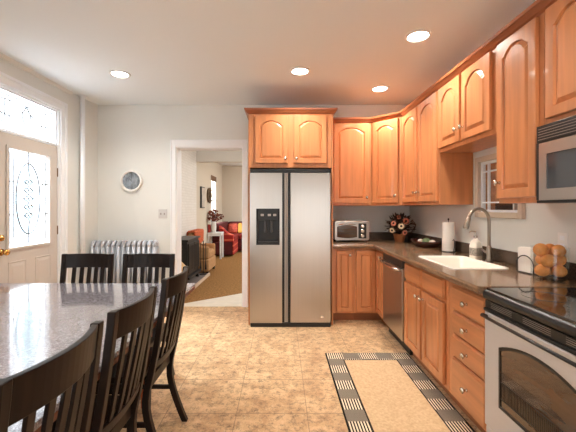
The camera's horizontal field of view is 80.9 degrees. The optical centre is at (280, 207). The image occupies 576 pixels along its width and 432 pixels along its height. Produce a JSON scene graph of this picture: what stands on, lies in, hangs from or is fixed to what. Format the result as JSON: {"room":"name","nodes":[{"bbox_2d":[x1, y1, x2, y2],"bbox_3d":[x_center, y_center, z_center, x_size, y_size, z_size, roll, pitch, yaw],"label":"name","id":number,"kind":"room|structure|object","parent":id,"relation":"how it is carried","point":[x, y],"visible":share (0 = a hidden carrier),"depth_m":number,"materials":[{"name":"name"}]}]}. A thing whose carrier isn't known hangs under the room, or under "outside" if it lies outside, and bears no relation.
{"room":"kitchen","nodes":[
{"label":"kitchen","id":0,"kind":"room"},
{"bbox_2d":[0,58,97,282],"bbox_3d":[-2.591,-0.030,1.195,0.207,2.740,6.790,0,0,0],"label":"wall","id":1,"kind":"structure","parent":0,"point":[73,101],"depth_m":4.19,"materials":[{"name":"paint"}]},
{"bbox_2d":[0,87,56,144],"bbox_3d":[-2.595,-0.919,3.440,0.040,0.392,0.890,0,0,0],"label":"window","id":2,"kind":"structure","parent":1,"relation":"in","point":[54,112],"depth_m":3.49,"materials":[{"name":"white glass"}]},
{"bbox_2d":[0,131,57,282],"bbox_3d":[-2.557,0.314,3.446,0.117,2.036,0.898,0,0,0],"label":"door","id":3,"kind":"structure","parent":1,"relation":"in","point":[37,262],"depth_m":3.46,"materials":[{"name":"beige paint"}]},
{"bbox_2d":[0,71,67,282],"bbox_3d":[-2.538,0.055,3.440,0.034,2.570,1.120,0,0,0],"label":"trim","id":4,"kind":"structure","parent":1,"relation":"attached to","point":[5,79],"depth_m":3.91,"materials":[{"name":"white wood"}]},
{"bbox_2d":[0,52,72,94],"bbox_3d":[-2.538,-1.383,0.950,0.035,0.035,6.300,0,0,0],"label":"trim","id":5,"kind":"structure","parent":1,"relation":"attached to","point":[2,56],"depth_m":3.46,"materials":[{"name":"paint"}]},
{"bbox_2d":[181,151,195,235],"bbox_3d":[-2.000,-0.030,6.195,0.200,2.740,2.810,0,0,0],"label":"wall","id":6,"kind":"structure","parent":0,"point":[188,158],"depth_m":6.94,"materials":[{"name":"paint"}]},
{"bbox_2d":[196,163,221,243],"bbox_3d":[-2.025,-0.030,9.400,0.150,2.740,3.600,0,0,0],"label":"wall","id":7,"kind":"structure","parent":0,"point":[204,171],"depth_m":8.85,"materials":[{"name":"beige paint"}]},
{"bbox_2d":[200,186,204,207],"bbox_3d":[-1.927,-0.260,8.300,0.043,0.520,0.340,0,0,0],"label":"picture frame","id":8,"kind":"object","parent":7,"relation":"attached to","point":[202,189],"visible":1,"depth_m":8.21,"materials":[{"name":"black plastic"}]},
{"bbox_2d":[202,188,204,206],"bbox_3d":[-1.907,-0.260,8.300,0.003,0.470,0.290,0,0,0],"label":"print","id":9,"kind":"object","parent":8,"relation":"attached to","point":[203,189],"depth_m":8.31},
{"bbox_2d":[207,188,211,202],"bbox_3d":[-1.907,-0.335,9.027,0.087,0.430,0.373,0,0,0],"label":"wreath","id":10,"kind":"object","parent":7,"relation":"attached to","point":[209,195],"visible":1,"depth_m":8.93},
{"bbox_2d":[211,175,215,223],"bbox_3d":[-1.969,-0.215,9.775,0.062,1.410,0.730,0,0,0],"label":"window","id":11,"kind":"structure","parent":7,"relation":"in","point":[213,178],"depth_m":10.08,"materials":[{"name":"white glass"}]},
{"bbox_2d":[184,293,241,306],"bbox_3d":[-0.970,1.348,4.982,0.906,0.024,0.775,0,0,0],"label":"floor","id":12,"kind":"structure","parent":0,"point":[235,300],"depth_m":4.78,"materials":[{"name":"tile"}]},
{"bbox_2d":[185,250,241,302],"bbox_3d":[-0.300,1.365,7.995,5.400,0.051,6.410,0,0,0],"label":"floor","id":13,"kind":"structure","parent":0,"point":[225,279],"depth_m":6.16,"materials":[{"name":"carpet"}]},
{"bbox_2d":[188,273,209,287],"bbox_3d":[-1.655,1.313,5.995,0.490,0.050,1.450,0,0,0],"label":"hearth","id":14,"kind":"object","parent":13,"relation":"on","point":[197,280],"visible":0.33,"depth_m":6.12,"materials":[{"name":"stone"}]},
{"bbox_2d":[181,236,200,282],"bbox_3d":[-1.690,0.912,6.020,0.350,0.765,0.880,0,0,0],"label":"wood stove","id":15,"kind":"object","parent":14,"relation":"on","point":[189,244],"visible":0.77,"depth_m":5.84,"materials":[{"name":"metal"}]},
{"bbox_2d":[200,241,206,274],"bbox_3d":[-1.512,0.965,6.580,0.140,0.660,0.140,0,0,0],"label":"fireplace tools","id":16,"kind":"object","parent":14,"relation":"on","point":[203,244],"visible":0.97,"depth_m":6.57,"materials":[{"name":"metal"}]},
{"bbox_2d":[188,233,215,272],"bbox_3d":[-1.663,0.918,7.140,0.435,0.840,0.720,0,0,0],"label":"armchair","id":17,"kind":"object","parent":13,"relation":"on","point":[210,258],"visible":0.52,"depth_m":6.83,"materials":[{"name":"beige fabric"}]},
{"bbox_2d":[187,229,203,242],"bbox_3d":[-1.802,0.598,7.140,0.175,0.280,0.740,0,0,0],"label":"throw blanket","id":18,"kind":"object","parent":17,"relation":"on","point":[197,232],"visible":0.65,"depth_m":7.13,"materials":[{"name":"orange fabric"}]},
{"bbox_2d":[209,248,213,257],"bbox_3d":[-1.607,0.957,7.140,0.315,0.158,0.500,0,0,0],"label":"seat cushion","id":19,"kind":"object","parent":17,"relation":"on","point":[211,250],"depth_m":7.15,"materials":[{"name":"beige fabric"}]},
{"bbox_2d":[207,232,223,258],"bbox_3d":[-1.750,0.993,9.060,0.370,0.690,0.400,0,0,0],"label":"side table","id":20,"kind":"object","parent":13,"relation":"on","point":[210,234],"visible":0.8,"depth_m":8.94,"materials":[{"name":"white wood"}]},
{"bbox_2d":[211,221,215,231],"bbox_3d":[-1.785,0.502,8.980,0.136,0.290,0.136,0,0,0],"label":"vase","id":21,"kind":"object","parent":20,"relation":"on","point":[213,225],"visible":1,"depth_m":8.93,"materials":[{"name":"white ceramic"}]},
{"bbox_2d":[208,209,223,221],"bbox_3d":[-1.727,0.313,8.981,0.428,0.575,0.369,0,0,0],"label":"flower bouquet","id":22,"kind":"object","parent":21,"relation":"in","point":[213,214],"visible":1,"depth_m":8.94,"materials":[{"name":"brown plant"}]},
{"bbox_2d":[212,221,241,254],"bbox_3d":[-1.140,0.863,10.190,1.550,0.850,1.780,0,0,0],"label":"sofa","id":23,"kind":"object","parent":13,"relation":"on","point":[232,241],"visible":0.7,"depth_m":9.30,"materials":[{"name":"red fabric"}]},
{"bbox_2d":[228,223,237,232],"bbox_3d":[-1.530,0.645,10.738,0.310,0.308,0.167,0,0,0],"label":"cushion","id":24,"kind":"object","parent":23,"relation":"on","point":[232,227],"visible":0.88,"depth_m":10.69,"materials":[{"name":"red fabric"}]},
{"bbox_2d":[238,223,241,232],"bbox_3d":[-1.205,0.640,10.759,0.320,0.317,0.169,0,0,0],"label":"cushion","id":25,"kind":"object","parent":23,"relation":"on","point":[239,224],"visible":0.47,"depth_m":10.71,"materials":[{"name":"fabric"}]},
{"bbox_2d":[196,151,241,162],"bbox_3d":[0.150,-1.222,7.700,4.500,0.355,0.200,0,0,0],"label":"wall","id":26,"kind":"structure","parent":0,"point":[201,156],"depth_m":7.60,"materials":[{"name":"white paint"}]},
{"bbox_2d":[222,166,241,221],"bbox_3d":[0.100,-0.030,11.250,4.800,2.740,0.100,0,0,0],"label":"wall","id":27,"kind":"structure","parent":0,"point":[231,175],"depth_m":11.20,"materials":[{"name":"beige paint"}]},
{"bbox_2d":[98,105,408,282],"bbox_3d":[-0.405,-0.030,4.690,4.700,2.740,0.200,0,0,0],"label":"wall","id":28,"kind":"structure","parent":0,"point":[137,138],"depth_m":4.59,"materials":[{"name":"paint"}]},
{"bbox_2d":[120,170,141,191],"bbox_3d":[-2.022,-0.367,4.568,0.292,0.292,0.042,0,0,0],"label":"wall clock","id":29,"kind":"object","parent":28,"relation":"attached to","point":[130,180],"visible":1,"depth_m":4.57,"materials":[{"name":"white plastic"}]},
{"bbox_2d":[158,209,166,217],"bbox_3d":[-1.603,0.078,4.579,0.116,0.120,0.022,0,0,0],"label":"light switch","id":30,"kind":"object","parent":28,"relation":"attached to","point":[162,213],"visible":1,"depth_m":4.58,"materials":[{"name":"grey plastic"}]},
{"bbox_2d":[170,140,247,306],"bbox_3d":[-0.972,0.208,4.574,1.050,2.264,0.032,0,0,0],"label":"trim","id":31,"kind":"structure","parent":28,"relation":"attached to","point":[173,143],"depth_m":4.57,"materials":[{"name":"white wood"}]},
{"bbox_2d":[333,123,370,205],"bbox_3d":[0.866,-0.555,4.396,0.537,1.050,0.384,0,0,0],"label":"upper cabinet","id":32,"kind":"object","parent":28,"relation":"attached to","point":[351,141],"visible":0.94,"depth_m":4.24,"materials":[{"name":"brown wood"}]},
{"bbox_2d":[0,0,535,165],"bbox_3d":[-0.300,-1.440,4.550,5.400,0.080,13.500,0,0,0],"label":"ceiling","id":33,"kind":"structure","parent":0,"point":[174,52],"depth_m":2.93,"materials":[{"name":"white paint"}]},
{"bbox_2d":[109,70,130,77],"bbox_3d":[-1.680,-1.395,3.530,0.210,0.010,0.210,0,0,0],"label":"recessed light","id":34,"kind":"object","parent":33,"relation":"in","point":[116,73],"visible":1,"depth_m":3.52,"materials":[{"name":"white plastic"}]},
{"bbox_2d":[290,67,309,75],"bbox_3d":[0.194,-1.395,3.454,0.210,0.010,0.210,0,0,0],"label":"recessed light","id":35,"kind":"object","parent":33,"relation":"in","point":[299,71],"visible":1,"depth_m":3.46,"materials":[{"name":"white plastic"}]},
{"bbox_2d":[371,85,388,91],"bbox_3d":[1.160,-1.395,3.960,0.210,0.010,0.210,0,0,0],"label":"recessed light","id":36,"kind":"object","parent":33,"relation":"in","point":[380,88],"visible":1,"depth_m":3.95,"materials":[{"name":"white plastic"}]},
{"bbox_2d":[404,29,431,42],"bbox_3d":[1.115,-1.395,2.750,0.210,0.010,0.210,0,0,0],"label":"recessed light","id":37,"kind":"object","parent":33,"relation":"in","point":[420,35],"visible":1,"depth_m":2.74,"materials":[{"name":"white plastic"}]},
{"bbox_2d":[120,307,480,431],"bbox_3d":[-0.405,1.365,1.200,4.700,0.050,6.800,0,0,0],"label":"floor","id":38,"kind":"structure","parent":0,"point":[231,375],"depth_m":2.74,"materials":[{"name":"tile"}]},
{"bbox_2d":[0,320,103,431],"bbox_3d":[-0.842,0.854,0.905,0.589,0.972,0.429,0,0,0],"label":"dining chair","id":39,"kind":"object","parent":38,"relation":"on","point":[75,369],"visible":1,"depth_m":0.86,"materials":[{"name":"brown wood"}]},
{"bbox_2d":[78,95,87,282],"bbox_3d":[-2.468,-0.029,4.205,0.110,2.739,0.108,0,0,0],"label":"pipe","id":40,"kind":"object","parent":38,"relation":"on","point":[82,97],"visible":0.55,"depth_m":4.18,"materials":[{"name":"white metal"}]},
{"bbox_2d":[59,253,113,282],"bbox_3d":[-1.548,0.854,2.465,0.429,0.972,0.589,0,0,0],"label":"dining chair","id":41,"kind":"object","parent":38,"relation":"on","point":[82,260],"visible":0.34,"depth_m":2.71,"materials":[{"name":"brown wood"}]},
{"bbox_2d":[0,283,194,431],"bbox_3d":[-1.451,0.960,1.355,1.578,0.760,2.510,0,0,0],"label":"dining table","id":42,"kind":"object","parent":38,"relation":"on","point":[38,321],"visible":0.46,"depth_m":1.82,"materials":[{"name":"stone"}]},
{"bbox_2d":[51,286,156,431],"bbox_3d":[-0.846,0.854,1.395,0.589,0.972,0.429,0,0,0],"label":"dining chair","id":43,"kind":"object","parent":38,"relation":"on","point":[110,413],"visible":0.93,"depth_m":1.32,"materials":[{"name":"brown wood"}]},
{"bbox_2d":[90,240,158,282],"bbox_3d":[-2.040,0.879,4.430,0.870,0.922,0.152,0,0,0],"label":"radiator","id":44,"kind":"object","parent":38,"relation":"on","point":[118,248],"visible":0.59,"depth_m":4.37,"materials":[{"name":"silver metal"}]},
{"bbox_2d":[95,266,188,431],"bbox_3d":[-0.848,0.854,1.945,0.589,0.972,0.429,0,0,0],"label":"dining chair","id":45,"kind":"object","parent":38,"relation":"on","point":[159,358],"visible":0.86,"depth_m":1.84,"materials":[{"name":"brown wood"}]},
{"bbox_2d":[121,253,174,381],"bbox_3d":[-1.058,0.854,2.465,0.429,0.972,0.589,0,0,0],"label":"dining chair","id":46,"kind":"object","parent":38,"relation":"on","point":[142,260],"visible":0.3,"depth_m":2.71,"materials":[{"name":"brown wood"}]},
{"bbox_2d":[250,169,330,326],"bbox_3d":[0.106,0.451,4.166,0.912,1.778,0.762,0,0,0],"label":"refrigerator","id":47,"kind":"object","parent":38,"relation":"on","point":[290,209],"visible":1,"depth_m":3.80,"materials":[{"name":"grey metal"}]},
{"bbox_2d":[248,114,332,324],"bbox_3d":[0.112,0.130,4.194,0.967,2.420,0.789,0,0,0],"label":"tall cabinet","id":48,"kind":"object","parent":38,"relation":"on","point":[275,141],"visible":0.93,"depth_m":3.84,"materials":[{"name":"brown wood"}]},
{"bbox_2d":[244,108,337,117],"bbox_3d":[0.112,-1.102,4.200,1.061,0.060,0.776,0,0,0],"label":"trim","id":49,"kind":"structure","parent":48,"relation":"on","point":[247,110],"depth_m":3.83,"materials":[{"name":"brown wood"}]},
{"bbox_2d":[333,248,353,319],"bbox_3d":[0.730,0.903,4.253,0.265,0.874,0.669,0,0,0],"label":"base cabinet","id":50,"kind":"object","parent":38,"relation":"on","point":[343,258],"visible":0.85,"depth_m":3.96,"materials":[{"name":"brown wood"}]},
{"bbox_2d":[353,248,388,327],"bbox_3d":[1.304,0.903,4.135,0.879,0.874,0.906,0,0,0],"label":"base cabinet","id":51,"kind":"object","parent":38,"relation":"on","point":[368,270],"visible":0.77,"depth_m":3.96,"materials":[{"name":"brown wood"}]},
{"bbox_2d":[333,232,575,293],"bbox_3d":[1.171,0.397,3.211,1.147,0.142,2.756,0,0,0],"label":"countertop","id":52,"kind":"structure","parent":51,"relation":"on","point":[477,281],"depth_m":2.48,"materials":[{"name":"brown stone"}]},
{"bbox_2d":[333,221,368,241],"bbox_3d":[0.889,0.294,4.367,0.435,0.262,0.326,0,0,0],"label":"toaster oven","id":53,"kind":"object","parent":52,"relation":"on","point":[342,230],"visible":0.96,"depth_m":4.23,"materials":[{"name":"metal"}]},
{"bbox_2d":[384,213,415,241],"bbox_3d":[1.493,0.238,4.252,0.392,0.375,0.354,0,0,0],"label":"flower basket","id":54,"kind":"object","parent":52,"relation":"on","point":[397,223],"visible":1,"depth_m":4.19,"materials":[{"name":"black plant"}]},
{"bbox_2d":[411,238,441,247],"bbox_3d":[1.575,0.385,3.660,0.196,0.082,0.390,0,0,-28],"label":"wooden bowl","id":55,"kind":"object","parent":52,"relation":"on","point":[416,242],"visible":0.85,"depth_m":3.58,"materials":[{"name":"brown wood"}]},
{"bbox_2d":[418,256,508,268],"bbox_3d":[1.400,0.493,2.665,0.414,0.146,0.634,0,0,0],"label":"sink","id":56,"kind":"object","parent":52,"relation":"in","point":[454,262],"visible":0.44,"depth_m":2.88,"materials":[{"name":"white ceramic"}]},
{"bbox_2d":[469,231,481,258],"bbox_3d":[1.635,0.308,2.848,0.092,0.235,0.077,0,0,-17],"label":"soap dispenser","id":57,"kind":"object","parent":52,"relation":"on","point":[475,252],"visible":0.98,"depth_m":2.82,"materials":[{"name":"beige plastic"}]},
{"bbox_2d":[463,207,492,261],"bbox_3d":[1.549,0.210,2.694,0.277,0.431,0.106,0,0,-16],"label":"faucet","id":58,"kind":"object","parent":52,"relation":"on","point":[466,225],"visible":1,"depth_m":2.68,"materials":[{"name":"silver metal"}]},
{"bbox_2d":[516,255,536,274],"bbox_3d":[1.618,0.366,2.208,0.067,0.120,0.139,0,0,-8],"label":"napkin holder","id":59,"kind":"object","parent":52,"relation":"on","point":[520,255],"visible":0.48,"depth_m":2.19,"materials":[{"name":"metal"}]},
{"bbox_2d":[518,247,537,273],"bbox_3d":[1.620,0.338,2.210,0.053,0.160,0.116,0,0,-8],"label":"napkins","id":60,"kind":"object","parent":59,"relation":"in","point":[524,263],"visible":0.69,"depth_m":2.20,"materials":[{"name":"white paper"}]},
{"bbox_3d":[1.618,0.330,2.035,0.192,0.192,0.192,0,0,0],"label":"glass jar","id":61,"kind":"object","parent":52,"relation":"on","visible":0},
{"bbox_2d":[535,256,541,263],"bbox_3d":[1.609,0.317,2.081,0.067,0.072,0.072,0,0,-12],"label":"orange","id":62,"kind":"object","parent":61,"relation":"in","point":[537,258],"visible":0.32,"depth_m":2.08,"materials":[{"name":"orange food"}]},
{"bbox_2d":[533,243,548,255],"bbox_3d":[1.572,0.253,2.046,0.077,0.080,0.073,0,0,36],"label":"orange","id":63,"kind":"object","parent":61,"relation":"in","point":[540,249],"visible":0.97,"depth_m":2.02,"materials":[{"name":"orange food"}]},
{"bbox_2d":[534,264,550,276],"bbox_3d":[1.571,0.374,2.032,0.082,0.074,0.079,0,0,0],"label":"orange","id":64,"kind":"object","parent":61,"relation":"in","point":[540,270],"visible":0.88,"depth_m":2.01,"materials":[{"name":"orange food"}]},
{"bbox_2d":[540,254,556,267],"bbox_3d":[1.584,0.314,2.003,0.079,0.078,0.076,0,0,-34],"label":"orange","id":65,"kind":"object","parent":61,"relation":"in","point":[547,260],"visible":1,"depth_m":1.98,"materials":[{"name":"orange food"}]},
{"bbox_2d":[546,244,553,254],"bbox_3d":[1.649,0.255,2.071,0.069,0.076,0.073,-2,-2,39],"label":"orange","id":66,"kind":"object","parent":61,"relation":"in","point":[550,246],"visible":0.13,"depth_m":2.05,"materials":[{"name":"orange food"}]},
{"bbox_2d":[551,245,565,256],"bbox_3d":[1.635,0.252,1.991,0.070,0.072,0.068,0,0,13],"label":"orange","id":67,"kind":"object","parent":61,"relation":"in","point":[557,250],"visible":1,"depth_m":1.97,"materials":[{"name":"orange food"}]},
{"bbox_2d":[551,265,567,276],"bbox_3d":[1.643,0.372,1.995,0.075,0.071,0.076,0,0,-24],"label":"orange","id":68,"kind":"object","parent":61,"relation":"in","point":[557,270],"visible":1,"depth_m":1.97,"materials":[{"name":"orange food"}]},
{"bbox_2d":[553,255,566,265],"bbox_3d":[1.664,0.311,2.024,0.071,0.076,0.075,0,0,17],"label":"orange","id":69,"kind":"object","parent":61,"relation":"in","point":[562,260],"visible":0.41,"depth_m":1.99,"materials":[{"name":"orange food"}]},
{"bbox_2d":[379,253,412,354],"bbox_3d":[1.387,0.906,3.378,0.697,0.868,0.598,0,0,0],"label":"dishwasher","id":70,"kind":"object","parent":38,"relation":"on","point":[393,268],"visible":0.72,"depth_m":3.29,"materials":[{"name":"silver metal"}]},
{"bbox_2d":[389,327,412,354],"bbox_3d":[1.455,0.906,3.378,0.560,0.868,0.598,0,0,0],"label":"toe kick","id":71,"kind":"object","parent":70,"relation":"in","point":[397,338],"depth_m":3.27,"materials":[{"name":"black plastic"}]},
{"bbox_2d":[325,353,475,431],"bbox_3d":[0.782,1.335,2.480,0.755,0.010,1.250,0,0,0],"label":"rug","id":72,"kind":"object","parent":38,"relation":"on","point":[377,392],"visible":1,"depth_m":2.37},
{"bbox_2d":[404,262,458,405],"bbox_3d":[1.409,0.903,2.678,0.669,0.874,0.793,0,0,0],"label":"base cabinet","id":73,"kind":"object","parent":38,"relation":"on","point":[426,294],"visible":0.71,"depth_m":2.55,"materials":[{"name":"brown wood"}]},
{"bbox_2d":[450,282,485,431],"bbox_3d":[1.409,0.903,2.057,0.668,0.874,0.443,0,0,0],"label":"base cabinet","id":74,"kind":"object","parent":38,"relation":"on","point":[467,327],"visible":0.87,"depth_m":2.01,"materials":[{"name":"brown wood"}]},
{"bbox_2d":[480,287,575,431],"bbox_3d":[1.390,0.884,1.449,0.686,0.912,0.766,0,0,0],"label":"range","id":75,"kind":"object","parent":38,"relation":"on","point":[530,332],"visible":1,"depth_m":1.52,"materials":[{"name":"silver metal"}]},
{"bbox_2d":[487,287,575,324],"bbox_3d":[1.421,0.440,1.449,0.623,0.024,0.758,0,0,0],"label":"cooktop","id":76,"kind":"object","parent":75,"relation":"in","point":[554,304],"depth_m":1.59,"materials":[{"name":"black glass"}]},
{"bbox_2d":[409,146,575,262],"bbox_3d":[1.805,-0.030,1.195,0.120,2.740,6.790,0,0,0],"label":"wall","id":77,"kind":"structure","parent":0,"point":[542,223],"depth_m":2.63,"materials":[{"name":"paint"}]},
{"bbox_2d":[371,116,425,205],"bbox_3d":[1.440,-0.555,4.282,0.606,1.050,0.612,0,0,0],"label":"upper cabinet","id":78,"kind":"object","parent":77,"relation":"attached to","point":[386,135],"visible":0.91,"depth_m":4.09,"materials":[{"name":"brown wood"}]},
{"bbox_2d":[333,0,557,122],"bbox_3d":[1.034,-1.102,2.688,0.868,0.060,3.210,0,0,0],"label":"trim","id":79,"kind":"structure","parent":78,"relation":"attached to","point":[538,7],"depth_m":2.49,"materials":[{"name":"brown wood"}]},
{"bbox_2d":[402,91,472,204],"bbox_3d":[1.561,-0.555,3.523,0.364,1.050,0.912,0,0,0],"label":"upper cabinet","id":80,"kind":"object","parent":77,"relation":"attached to","point":[430,176],"visible":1,"depth_m":3.21,"materials":[{"name":"brown wood"}]},
{"bbox_2d":[438,48,496,152],"bbox_3d":[1.561,-0.790,2.650,0.364,0.580,0.828,0,0,0],"label":"upper cabinet","id":81,"kind":"object","parent":77,"relation":"attached to","point":[467,104],"visible":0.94,"depth_m":2.56,"materials":[{"name":"brown wood"}]},
{"bbox_2d":[369,232,575,280],"bbox_3d":[1.170,0.376,3.211,1.146,0.100,2.755,0,0,0],"label":"backsplash","id":82,"kind":"structure","parent":77,"relation":"attached to","point":[504,256],"depth_m":2.85,"materials":[{"name":"brown stone"}]},
{"bbox_2d":[475,153,524,218],"bbox_3d":[1.790,-0.180,2.703,0.150,0.520,0.585,0,0,0],"label":"window","id":83,"kind":"structure","parent":77,"relation":"in","point":[484,171],"depth_m":2.91,"materials":[{"name":"beige paint"}]},
{"bbox_2d":[493,12,544,202],"bbox_3d":[1.561,-0.555,2.040,0.364,1.050,0.386,0,0,0],"label":"upper cabinet","id":84,"kind":"object","parent":77,"relation":"attached to","point":[520,57],"visible":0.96,"depth_m":2.01,"materials":[{"name":"brown wood"}]},
{"bbox_2d":[545,0,575,123],"bbox_3d":[1.561,-0.762,1.464,0.364,0.635,0.760,0,0,0],"label":"upper cabinet","id":85,"kind":"object","parent":77,"relation":"attached to","point":[560,17],"visible":0.91,"depth_m":1.71,"materials":[{"name":"brown wood"}]},
{"bbox_2d":[536,115,575,202],"bbox_3d":[1.541,-0.233,1.463,0.390,0.412,0.746,0,0,0],"label":"microwave","id":86,"kind":"object","parent":85,"relation":"attached to","point":[556,141],"visible":1,"depth_m":1.70,"materials":[{"name":"silver metal"}]},
{"bbox_2d":[558,232,567,251],"bbox_3d":[1.741,0.210,2.090,0.008,0.114,0.072,0,0,0],"label":"wall outlet","id":87,"kind":"object","parent":77,"relation":"attached to","point":[562,237],"visible":0.77,"depth_m":2.08,"materials":[{"name":"white plastic"}]},
{"bbox_2d":[495,163,512,209],"bbox_3d":[2.595,0.040,4.500,0.100,2.600,6.000,0,0,0],"label":"wall","id":88,"kind":"structure","parent":0,"point":[498,206],"depth_m":3.95,"materials":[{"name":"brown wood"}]},
{"bbox_3d":[1.640,0.262,3.308,0.130,0.324,0.134,0,0,0],"label":"paper towel holder","id":89,"kind":"object","parent":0,"visible":0},
{"bbox_2d":[442,222,454,250],"bbox_3d":[1.640,0.278,3.310,0.116,0.280,0.116,0,0,0],"label":"paper towel roll","id":90,"kind":"object","parent":89,"relation":"on","point":[448,228],"visible":0.98,"depth_m":3.26,"materials":[{"name":"white paper"}]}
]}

